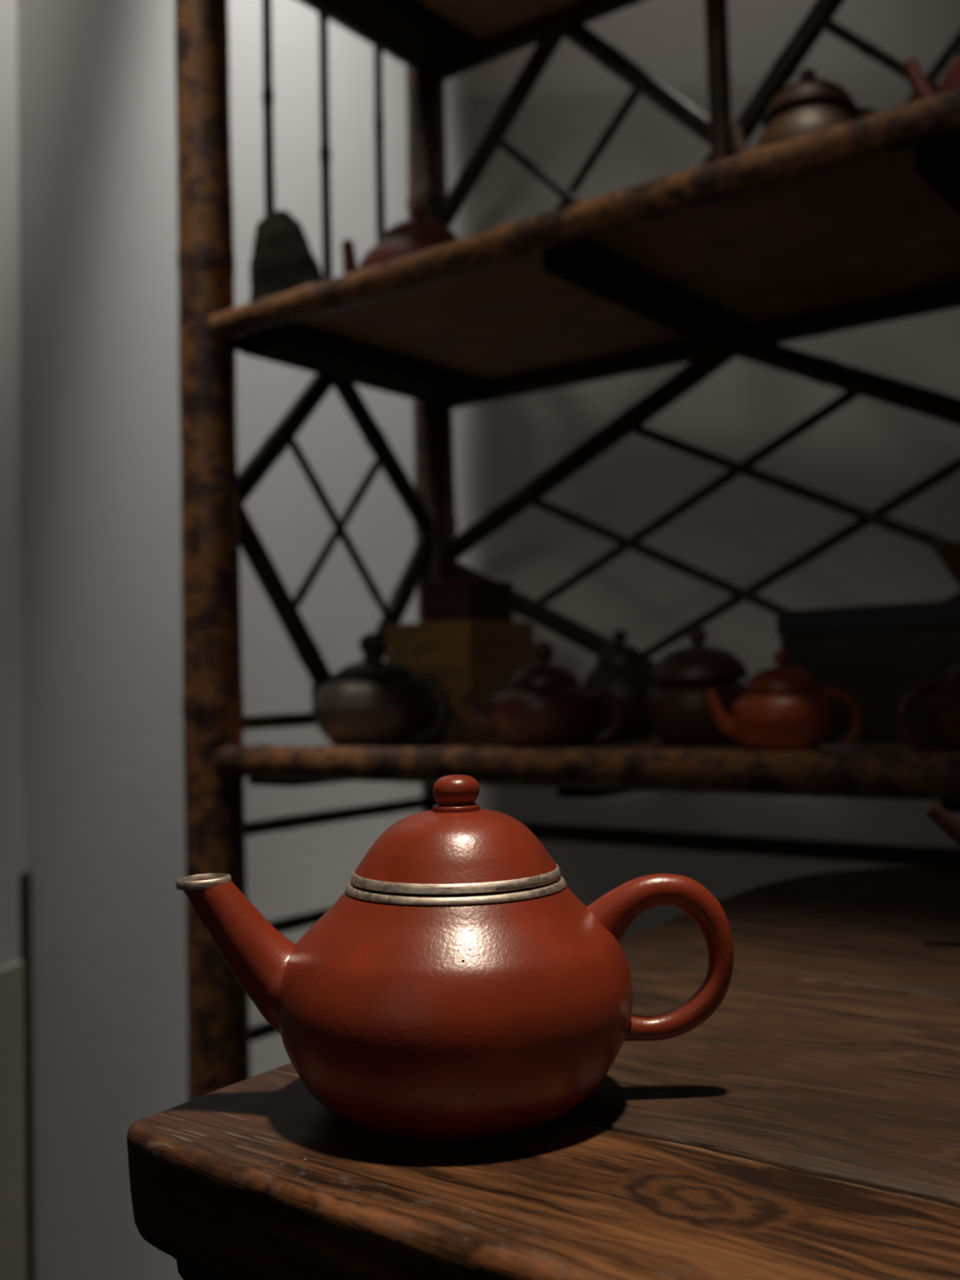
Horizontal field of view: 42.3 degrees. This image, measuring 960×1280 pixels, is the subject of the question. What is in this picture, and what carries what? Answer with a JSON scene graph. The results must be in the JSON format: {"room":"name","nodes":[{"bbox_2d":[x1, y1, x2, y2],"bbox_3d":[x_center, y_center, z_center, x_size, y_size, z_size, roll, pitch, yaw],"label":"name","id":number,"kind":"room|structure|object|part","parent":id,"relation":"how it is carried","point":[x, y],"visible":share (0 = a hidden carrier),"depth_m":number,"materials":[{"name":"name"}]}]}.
{"room":"tea room","nodes":[
{"label":"tea room","id":0,"kind":"room"},
{"bbox_2d":[0,0,24,968],"bbox_3d":[-1.081,-0.999,0.292,0.121,3.900,3.200,-2,-2,12],"label":"wall","id":1,"kind":"structure","parent":0,"point":[11,718],"depth_m":1.78,"materials":[{"name":"paint"}]},
{"bbox_2d":[0,961,26,1279],"bbox_3d":[-0.980,0.675,0.202,0.006,0.545,3.186,-2,-2,12],"label":"baseboard","id":2,"kind":"structure","parent":1,"relation":"attached to","point":[12,1100],"depth_m":1.73,"materials":[{"name":"paint"}]},
{"bbox_2d":[17,0,959,1279],"bbox_3d":[1.064,-0.999,1.532,3.800,3.900,0.121,-2,-2,12],"label":"wall","id":3,"kind":"structure","parent":0,"point":[104,775],"depth_m":1.72,"materials":[{"name":"paint"}]},
{"bbox_2d":[19,872,34,1279],"bbox_3d":[-0.645,0.670,1.769,0.010,0.670,0.012,-2,-2,12],"label":"trim","id":4,"kind":"structure","parent":3,"relation":"attached to","point":[24,877],"depth_m":1.77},
{"bbox_3d":[0.779,0.941,-0.115,3.800,0.100,3.320,-2,-2,12],"label":"floor","id":5,"kind":"structure","parent":0,"visible":0},
{"bbox_2d":[126,866,959,1279],"bbox_3d":[0.487,0.512,0.236,1.070,0.800,0.576,-3,-3,37],"label":"table","id":6,"kind":"object","parent":5,"relation":"on","point":[808,1128],"visible":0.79,"depth_m":0.31,"materials":[{"name":"brown wood"}]},
{"bbox_3d":[0.412,0.149,0.225,0.997,0.015,0.441,-3,-3,37],"label":"moulding","id":7,"kind":"part","parent":6,"relation":"part of","materials":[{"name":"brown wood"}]},
{"bbox_2d":[175,774,733,1142],"bbox_3d":[-0.008,0.083,0.348,0.126,0.091,0.099,0,-3,-38],"label":"teapot","id":8,"kind":"object","parent":6,"relation":"on","point":[457,987],"visible":1,"depth_m":0.32,"materials":[{"name":"red ceramic"}]},
{"bbox_3d":[-0.064,0.090,0.347,0.040,0.045,0.023,-1,-2,0],"label":"spout","id":9,"kind":"part","parent":8,"relation":"part of","materials":[{"name":"red ceramic"}]},
{"bbox_3d":[-0.007,0.061,0.348,0.058,0.026,0.058,-1,-2,0],"label":"lid","id":10,"kind":"part","parent":8,"relation":"part of","materials":[{"name":"red ceramic"}]},
{"bbox_3d":[-0.007,0.043,0.349,0.014,0.011,0.014,-1,-2,0],"label":"knob","id":11,"kind":"part","parent":8,"relation":"part of","materials":[{"name":"red ceramic"}]},
{"bbox_3d":[0.048,0.089,0.347,0.047,0.046,0.011,-1,-2,0],"label":"handle","id":12,"kind":"part","parent":8,"relation":"part of","materials":[{"name":"red ceramic"}]},
{"bbox_2d":[924,801,959,846],"bbox_3d":[0.270,0.090,0.529,0.138,0.078,0.090,-3,-3,30],"label":"teapot","id":13,"kind":"object","parent":6,"relation":"on","point":[948,823],"visible":1,"depth_m":0.52,"materials":[{"name":"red ceramic"}]},
{"bbox_2d":[174,0,959,1101],"bbox_3d":[0.167,-0.160,1.199,0.924,2.241,0.436,-3,-3,37],"label":"display shelf","id":14,"kind":"object","parent":5,"relation":"on","point":[853,224],"visible":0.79,"depth_m":1.29,"materials":[{"name":"brown wood"}]},
{"bbox_3d":[-0.284,-0.144,1.310,0.069,2.240,0.068,-3,-3,37],"label":"post","id":15,"kind":"part","parent":14,"relation":"part of","materials":[{"name":"brown wood"}]},
{"bbox_3d":[-0.160,-0.320,1.460,0.028,0.027,0.322,-3,-3,37],"label":"rail","id":16,"kind":"part","parent":14,"relation":"part of","materials":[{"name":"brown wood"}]},
{"bbox_3d":[-0.154,0.420,1.432,0.016,0.018,0.332,-3,-3,37],"label":"rail","id":17,"kind":"part","parent":14,"relation":"part of","materials":[{"name":"brown wood"}]},
{"bbox_3d":[-0.237,-0.535,1.397,0.016,0.425,0.015,-3,-3,37],"label":"rod","id":18,"kind":"part","parent":14,"relation":"part of","materials":[{"name":"brown wood"}]},
{"bbox_3d":[-0.162,0.090,1.446,0.016,0.018,0.332,-3,-3,37],"label":"rail","id":19,"kind":"part","parent":14,"relation":"part of","materials":[{"name":"brown wood"}]},
{"bbox_2d":[248,209,324,302],"bbox_3d":[-0.207,-0.401,1.347,0.092,0.131,0.073,-1,-2,1],"label":"stone","id":20,"kind":"object","parent":14,"relation":"on","point":[282,260],"visible":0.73,"depth_m":1.32,"materials":[{"name":"grey stone"}]},
{"bbox_3d":[-0.157,0.314,1.437,0.016,0.018,0.332,-3,-3,37],"label":"rail","id":21,"kind":"part","parent":14,"relation":"part of","materials":[{"name":"brown wood"}]},
{"bbox_3d":[-0.182,-0.533,1.469,0.018,0.425,0.016,-3,-3,37],"label":"rod","id":22,"kind":"part","parent":14,"relation":"part of","materials":[{"name":"brown wood"}]},
{"bbox_3d":[-0.160,0.203,1.441,0.016,0.018,0.332,-3,-3,37],"label":"rail","id":23,"kind":"part","parent":14,"relation":"part of","materials":[{"name":"brown wood"}]},
{"bbox_3d":[-0.170,-0.749,1.478,0.027,0.027,0.322,-3,-3,37],"label":"rail","id":24,"kind":"part","parent":14,"relation":"part of","materials":[{"name":"brown wood"}]},
{"bbox_3d":[-0.123,-0.531,1.547,0.016,0.425,0.015,-3,-3,37],"label":"rod","id":25,"kind":"part","parent":14,"relation":"part of","materials":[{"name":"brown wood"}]},
{"bbox_2d":[311,632,450,746],"bbox_3d":[-0.114,0.054,1.352,0.136,0.124,0.136,-1,-3,-16],"label":"teapot","id":26,"kind":"object","parent":14,"relation":"on","point":[373,701],"visible":0.98,"depth_m":1.31,"materials":[{"name":"grey ceramic"}]},
{"bbox_3d":[-0.173,0.075,1.384,0.033,0.055,0.028,-3,-3,29],"label":"spout","id":27,"kind":"part","parent":26,"relation":"part of","materials":[{"name":"grey ceramic"}]},
{"bbox_3d":[-0.117,0.008,1.356,0.030,0.032,0.030,-3,-3,29],"label":"knob","id":28,"kind":"part","parent":26,"relation":"part of","materials":[{"name":"grey ceramic"}]},
{"bbox_3d":[-0.117,0.031,1.355,0.096,0.017,0.096,-3,-3,29],"label":"lid","id":29,"kind":"part","parent":26,"relation":"part of","materials":[{"name":"grey ceramic"}]},
{"bbox_3d":[-0.056,0.073,1.320,0.056,0.074,0.014,-3,-3,29],"label":"handle","id":30,"kind":"part","parent":26,"relation":"part of","materials":[{"name":"grey ceramic"}]},
{"bbox_2d":[342,204,457,275],"bbox_3d":[-0.061,-0.409,1.368,0.149,0.142,0.137,0,-3,-34],"label":"teapot","id":31,"kind":"object","parent":14,"relation":"on","point":[419,233],"visible":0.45,"depth_m":1.32,"materials":[{"name":"red ceramic"}]},
{"bbox_3d":[-0.134,-0.400,1.371,0.036,0.084,0.029,-2,-2,6],"label":"spout","id":32,"kind":"part","parent":31,"relation":"part of","materials":[{"name":"red ceramic"}]},
{"bbox_3d":[-0.067,-0.445,1.366,0.095,0.028,0.095,-2,-2,6],"label":"lid","id":33,"kind":"part","parent":31,"relation":"part of","materials":[{"name":"red ceramic"}]},
{"bbox_3d":[-0.068,-0.469,1.367,0.021,0.023,0.021,-2,-2,6],"label":"knob","id":34,"kind":"part","parent":31,"relation":"part of","materials":[{"name":"red ceramic"}]},
{"bbox_3d":[-0.057,-0.137,1.605,0.059,2.240,0.058,-3,-3,37],"label":"post","id":35,"kind":"part","parent":14,"relation":"part of","materials":[{"name":"brown wood"}]},
{"bbox_2d":[384,619,534,742],"bbox_3d":[-0.022,0.049,1.454,0.125,0.136,0.125,-3,-3,37],"label":"box","id":36,"kind":"object","parent":14,"relation":"on","point":[479,657],"visible":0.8,"depth_m":1.40,"materials":[{"name":"beige wood"}]},
{"bbox_3d":[-0.024,-0.004,1.456,0.125,0.029,0.125,-3,-3,37],"label":"lid","id":37,"kind":"part","parent":36,"relation":"part of","materials":[{"name":"beige wood"}]},
{"bbox_2d":[422,577,513,622],"bbox_3d":[-0.013,-0.044,1.437,0.068,0.046,0.087,-3,-3,37],"label":"box","id":38,"kind":"object","parent":36,"relation":"on","point":[465,598],"visible":0.93,"depth_m":1.41,"materials":[{"name":"brown wood"}]},
{"bbox_3d":[-0.014,-0.061,1.438,0.068,0.011,0.087,-3,-3,37],"label":"lid","id":39,"kind":"part","parent":38,"relation":"part of","materials":[{"name":"brown wood"}]},
{"bbox_3d":[0.265,-0.753,1.367,0.850,0.026,0.027,-3,-3,37],"label":"rail","id":40,"kind":"part","parent":14,"relation":"part of","materials":[{"name":"brown wood"}]},
{"bbox_2d":[460,641,624,748],"bbox_3d":[0.061,0.054,1.230,0.119,0.104,0.116,1,-3,-38],"label":"teapot","id":41,"kind":"object","parent":14,"relation":"on","point":[544,704],"visible":0.98,"depth_m":1.19,"materials":[{"name":"red ceramic"}]},
{"bbox_3d":[0.002,0.073,1.235,0.041,0.045,0.024,-2,-2,6],"label":"spout","id":42,"kind":"part","parent":41,"relation":"part of","materials":[{"name":"red ceramic"}]},
{"bbox_3d":[0.062,0.014,1.231,0.022,0.024,0.022,-2,-2,6],"label":"knob","id":43,"kind":"part","parent":41,"relation":"part of","materials":[{"name":"red ceramic"}]},
{"bbox_3d":[0.063,0.035,1.230,0.074,0.022,0.074,-2,-2,6],"label":"lid","id":44,"kind":"part","parent":41,"relation":"part of","materials":[{"name":"red ceramic"}]},
{"bbox_3d":[0.120,0.074,1.223,0.044,0.057,0.012,-2,-2,6],"label":"handle","id":45,"kind":"part","parent":41,"relation":"part of","materials":[{"name":"red ceramic"}]},
{"bbox_3d":[0.061,0.107,1.036,0.910,0.036,0.037,-3,-3,37],"label":"rail","id":46,"kind":"part","parent":14,"relation":"part of","materials":[{"name":"brown wood"}]},
{"bbox_3d":[0.051,-0.345,1.055,0.910,0.032,0.034,-3,-3,37],"label":"rail","id":47,"kind":"part","parent":14,"relation":"part of","materials":[{"name":"brown wood"}]},
{"bbox_2d":[582,629,660,741],"bbox_3d":[0.154,0.049,1.349,0.132,0.121,0.092,-3,-3,35],"label":"teapot","id":48,"kind":"object","parent":14,"relation":"on","point":[620,668],"visible":0.67,"depth_m":1.32,"materials":[{"name":"ceramic"}]},
{"bbox_3d":[0.153,-0.003,1.351,0.016,0.017,0.016,-2,-2,3],"label":"knob","id":49,"kind":"part","parent":48,"relation":"part of","materials":[{"name":"ceramic"}]},
{"bbox_3d":[0.153,0.017,1.351,0.058,0.024,0.058,-2,-2,3],"label":"lid","id":50,"kind":"part","parent":48,"relation":"part of","materials":[{"name":"ceramic"}]},
{"bbox_2d":[644,626,751,746],"bbox_3d":[0.211,0.044,1.192,0.107,0.114,0.113,-2,-2,10],"label":"teapot","id":51,"kind":"object","parent":14,"relation":"on","point":[677,713],"visible":0.87,"depth_m":1.16,"materials":[{"name":"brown ceramic"}]},
{"bbox_3d":[0.210,-0.002,1.195,0.018,0.020,0.018,0,-3,-33],"label":"knob","id":52,"kind":"part","parent":51,"relation":"part of","materials":[{"name":"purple ceramic"}]},
{"bbox_3d":[0.210,0.023,1.194,0.099,0.033,0.099,0,-3,-33],"label":"lid","id":53,"kind":"part","parent":51,"relation":"part of","materials":[{"name":"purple ceramic"}]},
{"bbox_3d":[0.241,0.067,1.146,0.011,0.058,0.044,0,-3,-33],"label":"handle","id":54,"kind":"part","parent":51,"relation":"part of","materials":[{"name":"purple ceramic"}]},
{"bbox_3d":[0.275,-0.324,1.349,0.850,0.026,0.026,-3,-3,37],"label":"rail","id":55,"kind":"part","parent":14,"relation":"part of","materials":[{"name":"brown wood"}]},
{"bbox_3d":[0.292,0.220,1.331,0.850,0.026,0.023,-3,-3,37],"label":"rail","id":56,"kind":"part","parent":14,"relation":"part of","materials":[{"name":"brown wood"}]},
{"bbox_2d":[705,650,863,751],"bbox_3d":[0.253,0.053,1.035,0.105,0.088,0.086,-3,-3,38],"label":"teapot","id":57,"kind":"object","parent":14,"relation":"on","point":[783,707],"visible":0.94,"depth_m":1.01,"materials":[{"name":"orange ceramic"}]},
{"bbox_3d":[0.205,0.062,1.035,0.032,0.044,0.018,-1,-2,0],"label":"spout","id":58,"kind":"part","parent":57,"relation":"part of","materials":[{"name":"orange ceramic"}]},
{"bbox_3d":[0.252,0.016,1.037,0.013,0.014,0.013,-1,-2,0],"label":"knob","id":59,"kind":"part","parent":57,"relation":"part of","materials":[{"name":"orange ceramic"}]},
{"bbox_3d":[0.252,0.033,1.036,0.064,0.021,0.064,-1,-2,0],"label":"lid","id":60,"kind":"part","parent":57,"relation":"part of","materials":[{"name":"orange ceramic"}]},
{"bbox_3d":[0.300,0.067,1.035,0.041,0.056,0.009,-1,-2,0],"label":"handle","id":61,"kind":"part","parent":57,"relation":"part of","materials":[{"name":"orange ceramic"}]},
{"bbox_2d":[730,68,877,155],"bbox_3d":[0.279,-0.420,1.039,0.109,0.120,0.094,-3,-3,39],"label":"teapot","id":62,"kind":"object","parent":14,"relation":"on","point":[810,104],"visible":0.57,"depth_m":1.01,"materials":[{"name":"beige ceramic"}]},
{"bbox_3d":[0.227,-0.406,1.040,0.032,0.052,0.020,-1,-2,0],"label":"spout","id":63,"kind":"part","parent":62,"relation":"part of","materials":[{"name":"beige ceramic"}]},
{"bbox_3d":[0.275,-0.472,1.043,0.014,0.016,0.014,-1,-2,0],"label":"knob","id":64,"kind":"part","parent":62,"relation":"part of","materials":[{"name":"beige ceramic"}]},
{"bbox_3d":[0.276,-0.452,1.042,0.078,0.027,0.078,-1,-2,0],"label":"lid","id":65,"kind":"part","parent":62,"relation":"part of","materials":[{"name":"beige ceramic"}]},
{"bbox_3d":[0.327,-0.418,1.041,0.044,0.060,0.010,-1,-2,0],"label":"handle","id":66,"kind":"part","parent":62,"relation":"part of","materials":[{"name":"beige ceramic"}]},
{"bbox_2d":[818,744,866,751],"bbox_3d":[0.286,0.087,0.978,0.037,0.007,0.037,-3,-3,37],"label":"saucer","id":67,"kind":"object","parent":14,"relation":"on","point":[829,747],"visible":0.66,"depth_m":0.97,"materials":[{"name":"ceramic"}]},
{"bbox_2d":[776,600,959,743],"bbox_3d":[0.414,0.031,1.152,0.246,0.126,0.104,-3,-3,37],"label":"box","id":68,"kind":"object","parent":14,"relation":"on","point":[873,654],"visible":0.76,"depth_m":1.13,"materials":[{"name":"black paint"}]},
{"bbox_3d":[0.413,-0.021,1.154,0.246,0.023,0.104,-3,-3,37],"label":"lid","id":69,"kind":"part","parent":68,"relation":"part of","materials":[{"name":"blue paint"}]},
{"bbox_2d":[930,541,959,586],"bbox_3d":[0.459,-0.061,1.117,0.098,0.051,0.098,-3,-3,37],"label":"bowl","id":70,"kind":"object","parent":68,"relation":"on","point":[948,553],"visible":1,"depth_m":1.11,"materials":[{"name":"brown ceramic"}]},
{"bbox_2d":[895,662,959,752],"bbox_3d":[0.389,0.044,0.957,0.117,0.088,0.084,-3,-3,34],"label":"teapot","id":71,"kind":"object","parent":14,"relation":"on","point":[942,708],"visible":0.98,"depth_m":0.95,"materials":[{"name":"red ceramic"}]},
{"bbox_3d":[0.342,0.060,0.957,0.042,0.060,0.009,-1,-2,0],"label":"handle","id":72,"kind":"part","parent":71,"relation":"part of","materials":[{"name":"red ceramic"}]},
{"bbox_3d":[0.388,0.023,0.959,0.059,0.016,0.059,-1,-2,0],"label":"lid","id":73,"kind":"part","parent":71,"relation":"part of","materials":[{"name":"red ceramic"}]},
{"bbox_2d":[904,47,959,100],"bbox_3d":[0.403,-0.430,0.945,0.132,0.126,0.100,-3,-3,35],"label":"teapot","id":74,"kind":"object","parent":14,"relation":"on","point":[920,87],"visible":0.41,"depth_m":0.94,"materials":[{"name":"red ceramic"}]},
{"bbox_3d":[0.345,-0.415,0.945,0.042,0.056,0.021,-1,-2,0],"label":"spout","id":75,"kind":"part","parent":74,"relation":"part of","materials":[{"name":"red ceramic"}]},
{"bbox_3d":[0.402,-0.462,0.947,0.074,0.029,0.074,-1,-2,0],"label":"lid","id":76,"kind":"part","parent":74,"relation":"part of","materials":[{"name":"red ceramic"}]}
]}

